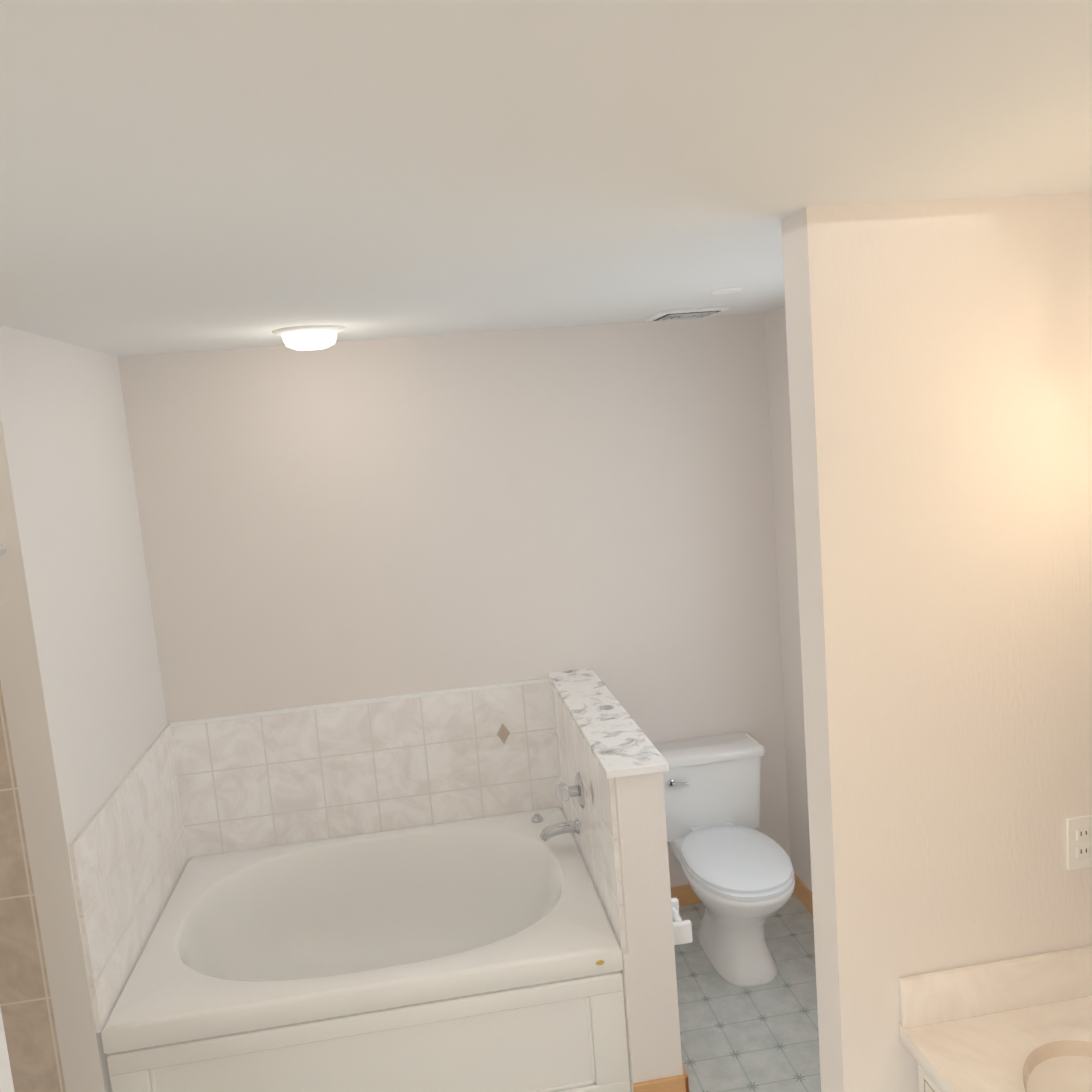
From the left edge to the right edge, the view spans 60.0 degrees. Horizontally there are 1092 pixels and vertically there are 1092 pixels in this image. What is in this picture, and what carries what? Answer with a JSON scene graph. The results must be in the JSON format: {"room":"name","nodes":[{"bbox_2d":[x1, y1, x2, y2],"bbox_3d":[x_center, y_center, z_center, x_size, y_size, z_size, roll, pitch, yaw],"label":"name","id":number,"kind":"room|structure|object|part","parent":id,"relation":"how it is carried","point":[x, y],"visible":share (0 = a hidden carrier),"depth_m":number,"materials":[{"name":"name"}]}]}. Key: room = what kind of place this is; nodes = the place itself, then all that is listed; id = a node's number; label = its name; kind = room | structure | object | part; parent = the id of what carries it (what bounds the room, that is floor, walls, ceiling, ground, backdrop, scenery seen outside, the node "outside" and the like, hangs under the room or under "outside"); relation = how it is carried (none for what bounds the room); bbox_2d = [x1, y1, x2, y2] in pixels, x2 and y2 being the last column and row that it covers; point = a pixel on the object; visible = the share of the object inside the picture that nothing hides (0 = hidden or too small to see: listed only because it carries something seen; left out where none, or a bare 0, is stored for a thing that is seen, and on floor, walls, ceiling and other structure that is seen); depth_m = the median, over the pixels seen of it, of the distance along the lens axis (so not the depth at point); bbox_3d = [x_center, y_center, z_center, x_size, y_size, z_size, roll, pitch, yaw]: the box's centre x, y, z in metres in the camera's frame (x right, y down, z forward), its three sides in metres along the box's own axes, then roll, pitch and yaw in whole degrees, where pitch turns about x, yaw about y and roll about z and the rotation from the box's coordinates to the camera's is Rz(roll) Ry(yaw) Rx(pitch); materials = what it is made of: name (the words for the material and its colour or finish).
{"room":"bathroom","nodes":[
{"label":"bathroom","id":0,"kind":"room"},
{"bbox_2d":[0,681,65,1091],"bbox_3d":[-1.644,0.726,2.107,0.800,2.440,0.960,-6,8,-8],"label":"wall","id":1,"kind":"structure","parent":0,"point":[26,1007],"depth_m":2.57,"materials":[{"name":"tile"}]},
{"bbox_2d":[0,325,167,1091],"bbox_3d":[-1.358,0.624,2.708,0.169,2.440,2.064,-6,8,-11],"label":"wall","id":2,"kind":"structure","parent":0,"point":[82,693],"depth_m":2.67,"materials":[{"name":"white paint"}]},
{"bbox_2d":[0,544,5,553],"bbox_3d":[-1.352,0.050,2.083,0.026,0.026,0.716,-6,8,-8],"label":"shower curtain rod","id":3,"kind":"object","parent":2,"relation":"attached to","point":[2,549],"visible":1,"depth_m":2.42,"materials":[{"name":"white metal"}]},
{"bbox_2d":[68,724,187,1032],"bbox_3d":[-1.343,1.018,3.122,0.012,0.550,1.078,-6,8,-8],"label":"tile surround","id":4,"kind":"object","parent":2,"relation":"attached to","point":[127,846],"visible":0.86,"depth_m":2.97,"materials":[{"name":"white tile"}]},
{"bbox_2d":[117,313,790,886],"bbox_3d":[-0.617,0.423,3.782,3.500,2.440,0.120,-6,8,-8],"label":"wall","id":5,"kind":"structure","parent":0,"point":[341,521],"depth_m":3.70,"materials":[{"name":"beige paint"}]},
{"bbox_2d":[170,678,561,859],"bbox_3d":[-0.686,0.879,3.757,1.483,0.556,0.016,-6,8,-8],"label":"tile surround","id":6,"kind":"object","parent":5,"relation":"attached to","point":[255,780],"visible":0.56,"depth_m":3.75,"materials":[{"name":"white tile"}]},
{"bbox_2d":[670,885,701,905],"bbox_3d":[0.653,1.479,4.030,0.776,0.085,0.014,-6,8,-8],"label":"baseboard","id":7,"kind":"structure","parent":5,"relation":"attached to","point":[686,895],"depth_m":4.01,"materials":[{"name":"brown wood"}]},
{"bbox_2d":[0,0,1091,355],"bbox_3d":[-1.119,-0.312,0.096,5.350,0.050,7.100,-6,8,-8],"label":"ceiling","id":8,"kind":"structure","parent":0,"point":[198,174],"depth_m":1.26,"materials":[{"name":"white paint"}]},
{"bbox_2d":[272,325,345,349],"bbox_3d":[-0.773,-0.676,3.098,0.236,0.066,0.236,-6,8,-8],"label":"dome ceiling light","id":9,"kind":"object","parent":8,"relation":"attached to","point":[311,337],"visible":1,"depth_m":3.03,"materials":[{"name":"white glass"}]},
{"bbox_2d":[645,306,729,321],"bbox_3d":[0.521,-0.860,3.514,0.250,0.017,0.250,-6,8,-8],"label":"ceiling vent","id":10,"kind":"object","parent":8,"relation":"in","point":[683,314],"visible":1,"depth_m":3.43,"materials":[{"name":"white"}]},
{"bbox_2d":[710,288,742,293],"bbox_3d":[0.562,-0.793,2.943,0.100,0.006,0.100,-6,8,-8],"label":"cover plate","id":11,"kind":"object","parent":8,"relation":"attached to","point":[726,291],"visible":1,"depth_m":2.92,"materials":[{"name":"white plastic"}]},
{"bbox_2d":[673,893,820,1091],"bbox_3d":[-0.211,1.898,1.896,3.500,0.050,4.350,-6,8,-8],"label":"floor","id":12,"kind":"structure","parent":0,"point":[756,1038],"depth_m":3.25,"materials":[{"name":"tile"}]},
{"bbox_2d":[101,807,630,1091],"bbox_3d":[-0.565,1.444,3.280,1.479,0.543,1.092,-6,8,-8],"label":"bathtub","id":13,"kind":"object","parent":12,"relation":"on","point":[483,954],"visible":1,"depth_m":2.85,"materials":[{"name":"white plastic"}]},
{"bbox_2d":[552,685,682,1091],"bbox_3d":[0.222,1.114,3.359,0.156,1.050,1.120,-6,8,-8],"label":"wall","id":14,"kind":"structure","parent":12,"relation":"on","point":[621,840],"depth_m":2.83,"materials":[{"name":"white paint"}]},
{"bbox_2d":[497,723,592,841],"bbox_3d":[-0.012,0.905,3.451,0.242,0.354,0.794,-6,8,-8],"label":"tub faucet","id":15,"kind":"object","parent":14,"relation":"attached to","point":[564,792],"visible":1,"depth_m":3.44,"materials":[{"name":"silver metal"}]},
{"bbox_3d":[0.051,0.942,3.372,0.146,0.291,0.220,-6,8,-8],"label":"spout","id":16,"kind":"part","parent":15,"relation":"part of","materials":[{"name":"silver metal"}]},
{"bbox_2d":[548,668,668,778],"bbox_3d":[0.182,0.583,3.281,0.183,0.026,1.135,-6,8,-8],"label":"wall cap","id":17,"kind":"object","parent":14,"relation":"on","point":[618,742],"visible":1,"depth_m":3.10,"materials":[{"name":"stone"}]},
{"bbox_2d":[665,1063,688,1091],"bbox_3d":[0.369,1.611,3.204,0.034,0.085,0.684,-6,8,-8],"label":"baseboard","id":18,"kind":"structure","parent":14,"relation":"attached to","point":[679,1083],"depth_m":2.86,"materials":[{"name":"brown wood"}]},
{"bbox_2d":[671,898,692,944],"bbox_3d":[0.400,1.177,2.965,0.075,0.120,0.170,-6,8,-8],"label":"toilet paper holder","id":19,"kind":"object","parent":14,"relation":"attached to","point":[682,931],"visible":0.46,"depth_m":2.89,"materials":[{"name":"white ceramic"}]},
{"bbox_2d":[653,733,794,986],"bbox_3d":[0.700,1.203,3.620,0.476,0.730,0.728,-6,8,-8],"label":"toilet","id":20,"kind":"object","parent":12,"relation":"on","point":[738,869],"visible":0.94,"depth_m":3.61,"materials":[{"name":"white ceramic"}]},
{"bbox_2d":[899,997,1091,1091],"bbox_3d":[1.188,1.496,1.148,0.562,0.715,1.925,-6,8,-8],"label":"bathroom vanity","id":21,"kind":"object","parent":12,"relation":"on","point":[1021,1024],"depth_m":1.95,"materials":[{"name":"white stone"}]},
{"bbox_2d":[971,1029,1091,1091],"bbox_3d":[1.072,1.098,1.692,0.338,0.131,0.478,-6,8,-8],"label":"sink","id":22,"kind":"object","parent":21,"relation":"in","point":[1048,1064],"depth_m":1.88,"materials":[{"name":"beige ceramic"}]},
{"bbox_2d":[764,306,811,891],"bbox_3d":[1.339,0.506,1.946,0.140,2.440,4.320,-6,8,-8],"label":"wall","id":23,"kind":"structure","parent":0,"point":[783,486],"depth_m":3.82,"materials":[{"name":"beige paint"}]},
{"bbox_2d":[793,873,812,914],"bbox_3d":[1.190,1.546,3.194,0.017,0.085,1.830,-6,8,-8],"label":"baseboard","id":24,"kind":"structure","parent":23,"relation":"attached to","point":[801,890],"depth_m":3.94,"materials":[{"name":"brown wood"}]},
{"bbox_2d":[781,192,1091,1091],"bbox_3d":[0.912,0.529,2.038,0.680,2.440,0.120,-6,8,-8],"label":"wall","id":25,"kind":"structure","parent":0,"point":[939,352],"depth_m":1.91,"materials":[{"name":"white paint"}]},
{"bbox_2d":[1066,815,1091,869],"bbox_3d":[1.146,0.634,2.020,0.070,0.116,0.008,-6,8,-8],"label":"outlet","id":26,"kind":"object","parent":25,"relation":"attached to","point":[1079,840],"visible":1,"depth_m":2.02,"materials":[{"name":"white plastic"}]}
]}

